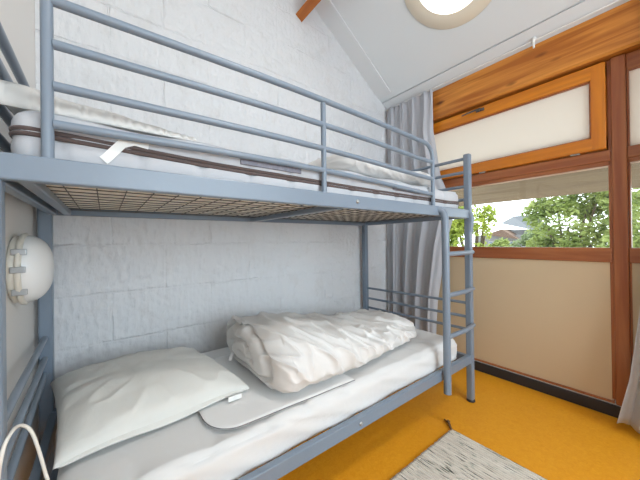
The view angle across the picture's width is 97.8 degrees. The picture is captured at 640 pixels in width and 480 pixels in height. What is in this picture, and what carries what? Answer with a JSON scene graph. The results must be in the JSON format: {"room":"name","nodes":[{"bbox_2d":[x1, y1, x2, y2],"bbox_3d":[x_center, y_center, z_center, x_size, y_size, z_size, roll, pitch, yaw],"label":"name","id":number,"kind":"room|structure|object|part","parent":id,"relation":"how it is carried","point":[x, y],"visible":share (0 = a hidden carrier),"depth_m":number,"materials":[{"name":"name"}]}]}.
{"room":"bedroom","nodes":[
{"label":"bedroom","id":0,"kind":"room"},
{"bbox_2d":[0,0,38,479],"bbox_3d":[-0.288,-0.998,-0.163,0.140,4.112,3.570,-1,0,-38],"label":"wall","id":1,"kind":"structure","parent":0,"point":[17,17],"depth_m":1.04,"materials":[{"name":"white paint"}]},
{"bbox_2d":[6,233,53,304],"bbox_3d":[-1.014,0.101,0.991,0.098,0.251,0.252,-1,0,-38],"label":"wall lamp","id":2,"kind":"object","parent":1,"relation":"attached to","point":[29,259],"visible":1,"depth_m":0.92,"materials":[{"name":"beige plastic"}]},
{"bbox_3d":[-1.044,0.101,0.968,0.023,0.229,0.229,-1,0,-38],"label":"plate","id":3,"kind":"part","parent":2,"relation":"part of","materials":[{"name":"beige plastic"}]},
{"bbox_2d":[35,0,387,448],"bbox_3d":[-0.335,-1.034,2.135,2.870,4.205,0.152,-1,0,-38],"label":"wall","id":4,"kind":"structure","parent":0,"point":[123,286],"depth_m":1.75,"materials":[{"name":"white brick"}]},
{"bbox_2d":[296,0,320,21],"bbox_3d":[0.968,-1.854,0.815,0.182,0.227,3.566,-1,0,-38],"label":"beam","id":5,"kind":"structure","parent":4,"relation":"attached to","point":[308,6],"depth_m":2.10,"materials":[{"name":"brown wood"}]},
{"bbox_2d":[315,0,391,99],"bbox_3d":[-0.337,-2.180,1.970,2.416,1.608,0.153,-1,0,-38],"label":"trim","id":6,"kind":"structure","parent":4,"relation":"attached to","point":[326,10],"depth_m":2.43,"materials":[{"name":"white paint"}]},
{"bbox_2d":[386,0,621,110],"bbox_3d":[1.754,-1.312,1.413,0.032,0.074,3.560,-1,0,-38],"label":"curtain rod","id":7,"kind":"object","parent":4,"relation":"attached to","point":[533,39],"visible":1,"depth_m":1.85,"materials":[{"name":"white paint"}]},
{"bbox_2d":[387,89,451,333],"bbox_3d":[0.871,-0.154,2.520,0.091,2.295,0.678,-1,0,-38],"label":"curtain","id":8,"kind":"object","parent":7,"relation":"hanging from","point":[414,249],"visible":0.57,"depth_m":2.54,"materials":[{"name":"grey fabric"}]},
{"bbox_2d":[617,309,639,433],"bbox_3d":[1.778,-0.167,1.326,0.148,2.304,0.533,-1,0,-38],"label":"curtain","id":9,"kind":"object","parent":7,"relation":"hanging from","point":[629,414],"visible":1,"depth_m":1.48,"materials":[{"name":"white fabric"}]},
{"bbox_2d":[382,0,629,109],"bbox_3d":[1.794,-1.323,1.442,0.210,0.145,3.568,-1,0,-38],"label":"trim","id":10,"kind":"structure","parent":4,"relation":"attached to","point":[585,7],"depth_m":1.93,"materials":[{"name":"white paint"}]},
{"bbox_2d":[253,362,639,479],"bbox_3d":[0.818,1.107,0.657,2.880,0.120,3.870,-1,0,-38],"label":"floor","id":11,"kind":"structure","parent":0,"point":[553,438],"depth_m":1.49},
{"bbox_2d":[0,0,475,479],"bbox_3d":[-0.121,0.233,1.529,2.149,1.660,0.992,-1,0,-38],"label":"bunk bed","id":12,"kind":"object","parent":11,"relation":"on","point":[23,177],"visible":0.78,"depth_m":0.95,"materials":[{"name":"blue paint"}]},
{"bbox_3d":[-0.671,0.441,0.562,0.051,1.250,0.042,-1,0,-38],"label":"post","id":13,"kind":"part","parent":12,"relation":"part of","materials":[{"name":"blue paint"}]},
{"bbox_2d":[0,423,49,479],"bbox_3d":[-0.629,0.582,0.636,0.053,0.368,0.180,-1,0,16],"label":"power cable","id":14,"kind":"object","parent":12,"relation":"hanging from","point":[30,430],"visible":1,"depth_m":0.63,"materials":[{"name":"white plastic"}]},
{"bbox_3d":[-0.946,-0.144,0.919,0.028,0.050,0.867,-1,0,-38],"label":"rail","id":15,"kind":"part","parent":12,"relation":"part of","materials":[{"name":"grey metal"}]},
{"bbox_3d":[-0.934,0.794,0.915,0.028,0.050,0.867,-1,0,-38],"label":"rail","id":16,"kind":"part","parent":12,"relation":"part of","materials":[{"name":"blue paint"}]},
{"bbox_3d":[-1.239,0.267,1.262,0.048,1.620,0.050,-1,0,-38],"label":"post","id":17,"kind":"part","parent":12,"relation":"part of","materials":[{"name":"grey metal"}]},
{"bbox_3d":[-0.413,-0.150,1.896,2.069,0.056,0.030,-1,0,-38],"label":"rail","id":18,"kind":"part","parent":12,"relation":"part of","materials":[{"name":"grey metal"}]},
{"bbox_2d":[8,110,458,221],"bbox_3d":[-0.139,-0.231,1.539,1.995,0.148,0.868,-1,0,-38],"label":"mattress","id":19,"kind":"object","parent":12,"relation":"on","point":[25,127],"visible":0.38,"depth_m":0.89,"materials":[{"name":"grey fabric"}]},
{"bbox_2d":[0,79,196,140],"bbox_3d":[-0.705,-0.346,1.025,0.522,0.088,0.658,-1,0,-38],"label":"pillow","id":20,"kind":"object","parent":19,"relation":"on","point":[15,97],"visible":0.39,"depth_m":0.71,"materials":[{"name":"white fabric"}]},
{"bbox_2d":[308,152,430,186],"bbox_3d":[0.268,-0.385,1.721,0.790,0.139,0.598,-1,0,-38],"label":"duvet","id":21,"kind":"object","parent":19,"relation":"on","point":[336,162],"visible":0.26,"depth_m":1.42,"materials":[{"name":"white fabric"}]},
{"bbox_3d":[0.135,-0.160,1.185,2.069,0.056,0.028,-1,0,-38],"label":"rail","id":22,"kind":"part","parent":12,"relation":"part of","materials":[{"name":"grey metal"}]},
{"bbox_3d":[0.019,-0.373,1.099,1.575,0.377,0.022,-1,0,-38],"label":"guard rail","id":23,"kind":"part","parent":12,"relation":"part of","materials":[{"name":"grey metal"}]},
{"bbox_2d":[57,328,456,479],"bbox_3d":[-0.119,0.718,1.545,1.916,0.150,0.854,-1,0,-38],"label":"mattress","id":24,"kind":"object","parent":12,"relation":"on","point":[187,448],"visible":0.31,"depth_m":0.96,"materials":[{"name":"white fabric"}]},
{"bbox_2d":[51,347,248,468],"bbox_3d":[-0.725,0.576,1.179,0.670,0.122,0.664,-1,0,-38],"label":"pillow","id":25,"kind":"object","parent":24,"relation":"on","point":[99,406],"visible":1,"depth_m":1.01,"materials":[{"name":"white fabric"}]},
{"bbox_2d":[198,354,354,429],"bbox_3d":[-0.285,0.639,1.329,0.621,0.005,0.651,-1,0,-38],"label":"folded cloth","id":26,"kind":"object","parent":24,"relation":"on","point":[259,401],"visible":0.37,"depth_m":1.11,"materials":[{"name":"white fabric"}]},
{"bbox_2d":[227,309,416,392],"bbox_3d":[0.061,0.503,1.615,1.102,0.249,0.749,-1,0,-38],"label":"duvet","id":27,"kind":"object","parent":24,"relation":"on","point":[289,352],"visible":1,"depth_m":1.27,"materials":[{"name":"white fabric"}]},
{"bbox_3d":[0.147,0.779,1.181,2.069,0.054,0.028,-1,0,-38],"label":"rail","id":28,"kind":"part","parent":12,"relation":"part of","materials":[{"name":"grey metal"}]},
{"bbox_3d":[0.410,0.250,2.529,0.040,1.620,0.046,-1,0,-38],"label":"post","id":29,"kind":"part","parent":12,"relation":"part of","materials":[{"name":"grey metal"}]},
{"bbox_3d":[0.681,-0.160,2.171,0.030,0.050,0.867,-1,0,-38],"label":"rail","id":30,"kind":"part","parent":12,"relation":"part of","materials":[{"name":"grey metal"}]},
{"bbox_3d":[0.693,0.778,2.167,0.030,0.050,0.867,-1,0,-38],"label":"rail","id":31,"kind":"part","parent":12,"relation":"part of","materials":[{"name":"grey metal"}]},
{"bbox_3d":[0.974,0.238,1.825,0.040,1.600,0.040,-1,0,-38],"label":"post","id":32,"kind":"part","parent":12,"relation":"part of","materials":[{"name":"grey metal"}]},
{"bbox_2d":[390,419,546,479],"bbox_3d":[0.589,1.040,1.044,0.950,0.022,0.763,-1,0,-38],"label":"rag rug","id":33,"kind":"object","parent":11,"relation":"on","point":[455,456],"visible":1,"depth_m":1.29,"materials":[{"name":"grey fabric"}]},
{"bbox_2d":[331,0,583,102],"bbox_3d":[0.870,-2.131,0.744,3.100,2.084,3.850,-1,0,-38],"label":"ceiling","id":34,"kind":"structure","parent":0,"point":[405,52],"depth_m":2.13,"materials":[{"name":"white paint"}]},
{"bbox_2d":[404,0,490,29],"bbox_3d":[0.821,-1.676,1.766,0.520,0.346,0.624,-1,0,-38],"label":"ceiling lamp","id":35,"kind":"object","parent":34,"relation":"attached to","point":[435,14],"visible":1,"depth_m":1.94,"materials":[{"name":"beige"}]},
{"bbox_2d":[420,0,471,13],"bbox_3d":[0.818,-1.671,1.764,0.357,0.238,0.426,-1,0,-38],"label":"diffuser","id":36,"kind":"object","parent":35,"relation":"attached to","point":[426,6],"depth_m":1.90,"materials":[{"name":"white"}]},
{"bbox_2d":[452,162,639,206],"bbox_3d":[1.838,-0.847,2.688,1.165,0.820,14.000,-1,0,-38],"label":"eaves","id":37,"kind":"object","parent":34,"relation":"attached to","point":[595,180],"visible":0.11,"depth_m":2.78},
{"bbox_2d":[474,360,620,406],"bbox_3d":[1.902,-0.018,1.508,0.135,2.108,3.570,-1,0,-38],"label":"wall","id":38,"kind":"structure","parent":0,"point":[474,360],"depth_m":1.87,"materials":[{"name":"white paint"}]},
{"bbox_2d":[433,54,630,405],"bbox_3d":[1.295,-0.043,2.196,0.138,2.029,1.524,-1,0,-38],"label":"window","id":39,"kind":"structure","parent":38,"relation":"in","point":[559,316],"depth_m":1.85,"materials":[{"name":"beige wood"}]},
{"bbox_3d":[1.209,-1.015,2.213,0.037,0.022,0.160,-1,0,-38],"label":"handle","id":40,"kind":"part","parent":39,"relation":"part of","materials":[{"name":"grey metal"}]},
{"bbox_3d":[1.272,-0.784,2.223,0.012,0.358,1.301,-1,0,-38],"label":"milky pane","id":41,"kind":"part","parent":39,"relation":"part of","materials":[{"name":"white glass"}]},
{"bbox_3d":[1.271,-0.788,2.223,0.071,0.514,1.421,-1,0,-38],"label":"sash","id":42,"kind":"part","parent":39,"relation":"part of","materials":[{"name":"brown wood"}]},
{"bbox_3d":[1.300,0.548,2.226,0.020,0.821,1.433,-1,0,-38],"label":"infill panel","id":43,"kind":"part","parent":39,"relation":"part of","materials":[{"name":"beige"}]},
{"bbox_2d":[433,0,639,123],"bbox_3d":[1.837,-1.196,1.475,0.130,0.249,3.566,-1,0,-38],"label":"trim","id":44,"kind":"structure","parent":38,"relation":"attached to","point":[614,32],"depth_m":1.82,"materials":[{"name":"brown wood"}]},
{"bbox_2d":[454,360,620,417],"bbox_3d":[1.765,1.004,1.596,0.015,0.068,3.020,-1,0,-38],"label":"baseboard","id":45,"kind":"structure","parent":38,"relation":"attached to","point":[576,398],"depth_m":1.86,"materials":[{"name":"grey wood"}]},
{"bbox_2d":[626,49,639,364],"bbox_3d":[2.242,-0.062,1.017,0.075,2.026,1.500,-1,0,-38],"label":"window","id":46,"kind":"structure","parent":38,"relation":"in","point":[632,58],"depth_m":1.59,"materials":[{"name":"beige wood"}]},
{"bbox_3d":[2.239,-0.062,1.022,0.075,2.026,1.488,-1,0,-38],"label":"frame","id":47,"kind":"part","parent":46,"relation":"part of","materials":[{"name":"brown wood"}]},
{"bbox_3d":[2.234,-0.764,1.028,0.006,0.452,1.476,-1,0,-38],"label":"milky pane","id":48,"kind":"part","parent":46,"relation":"part of","materials":[{"name":"white glass"}]},
{"bbox_3d":[2.236,0.530,1.011,0.020,0.821,1.476,-1,0,-38],"label":"infill panel","id":49,"kind":"part","parent":46,"relation":"part of","materials":[{"name":"beige wood"}]},
{"label":"outside","id":50,"kind":"structure","parent":0,"visible":0},
{"bbox_3d":[47.489,3.757,55.416,137.200,0.200,210.000,-1,0,-38],"label":"ground","id":51,"kind":"structure","parent":50,"visible":0},
{"bbox_2d":[449,204,497,246],"bbox_3d":[3.465,1.474,7.002,1.072,5.137,1.862,-1,0,-38],"label":"tree","id":52,"kind":"object","parent":51,"relation":"on","point":[457,226],"visible":0.31,"depth_m":6.43,"materials":[{"name":"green plant"}]},
{"bbox_2d":[487,237,510,246],"bbox_3d":[7.223,1.940,11.122,1.069,4.142,1.411,-1,0,-38],"label":"bush","id":53,"kind":"object","parent":51,"relation":"on","point":[497,243],"visible":0.21,"depth_m":11.00,"materials":[{"name":"green plant"}]},
{"bbox_2d":[479,215,546,246],"bbox_3d":[17.311,0.891,24.659,6.500,6.075,4.368,-1,0,-38],"label":"house","id":54,"kind":"structure","parent":51,"relation":"on","point":[512,235],"depth_m":23.06,"materials":[{"name":"grey"}]},
{"bbox_2d":[510,227,555,246],"bbox_3d":[10.060,1.658,13.164,1.961,4.656,1.732,-1,0,21],"label":"bush","id":55,"kind":"object","parent":51,"relation":"on","point":[524,236],"visible":0.13,"depth_m":13.22,"materials":[{"name":"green plant"}]},
{"bbox_2d":[521,191,639,246],"bbox_3d":[7.679,0.900,8.085,2.025,6.184,3.115,-1,0,-38],"label":"tree","id":56,"kind":"object","parent":51,"relation":"on","point":[597,202],"visible":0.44,"depth_m":8.10,"materials":[{"name":"green plant"}]},
{"bbox_2d":[596,187,639,247],"bbox_3d":[7.123,1.075,5.455,1.803,5.832,2.445,-1,0,-38],"label":"tree","id":57,"kind":"object","parent":51,"relation":"on","point":[636,196],"visible":0.2,"depth_m":5.74,"materials":[{"name":"green plant"}]}
]}

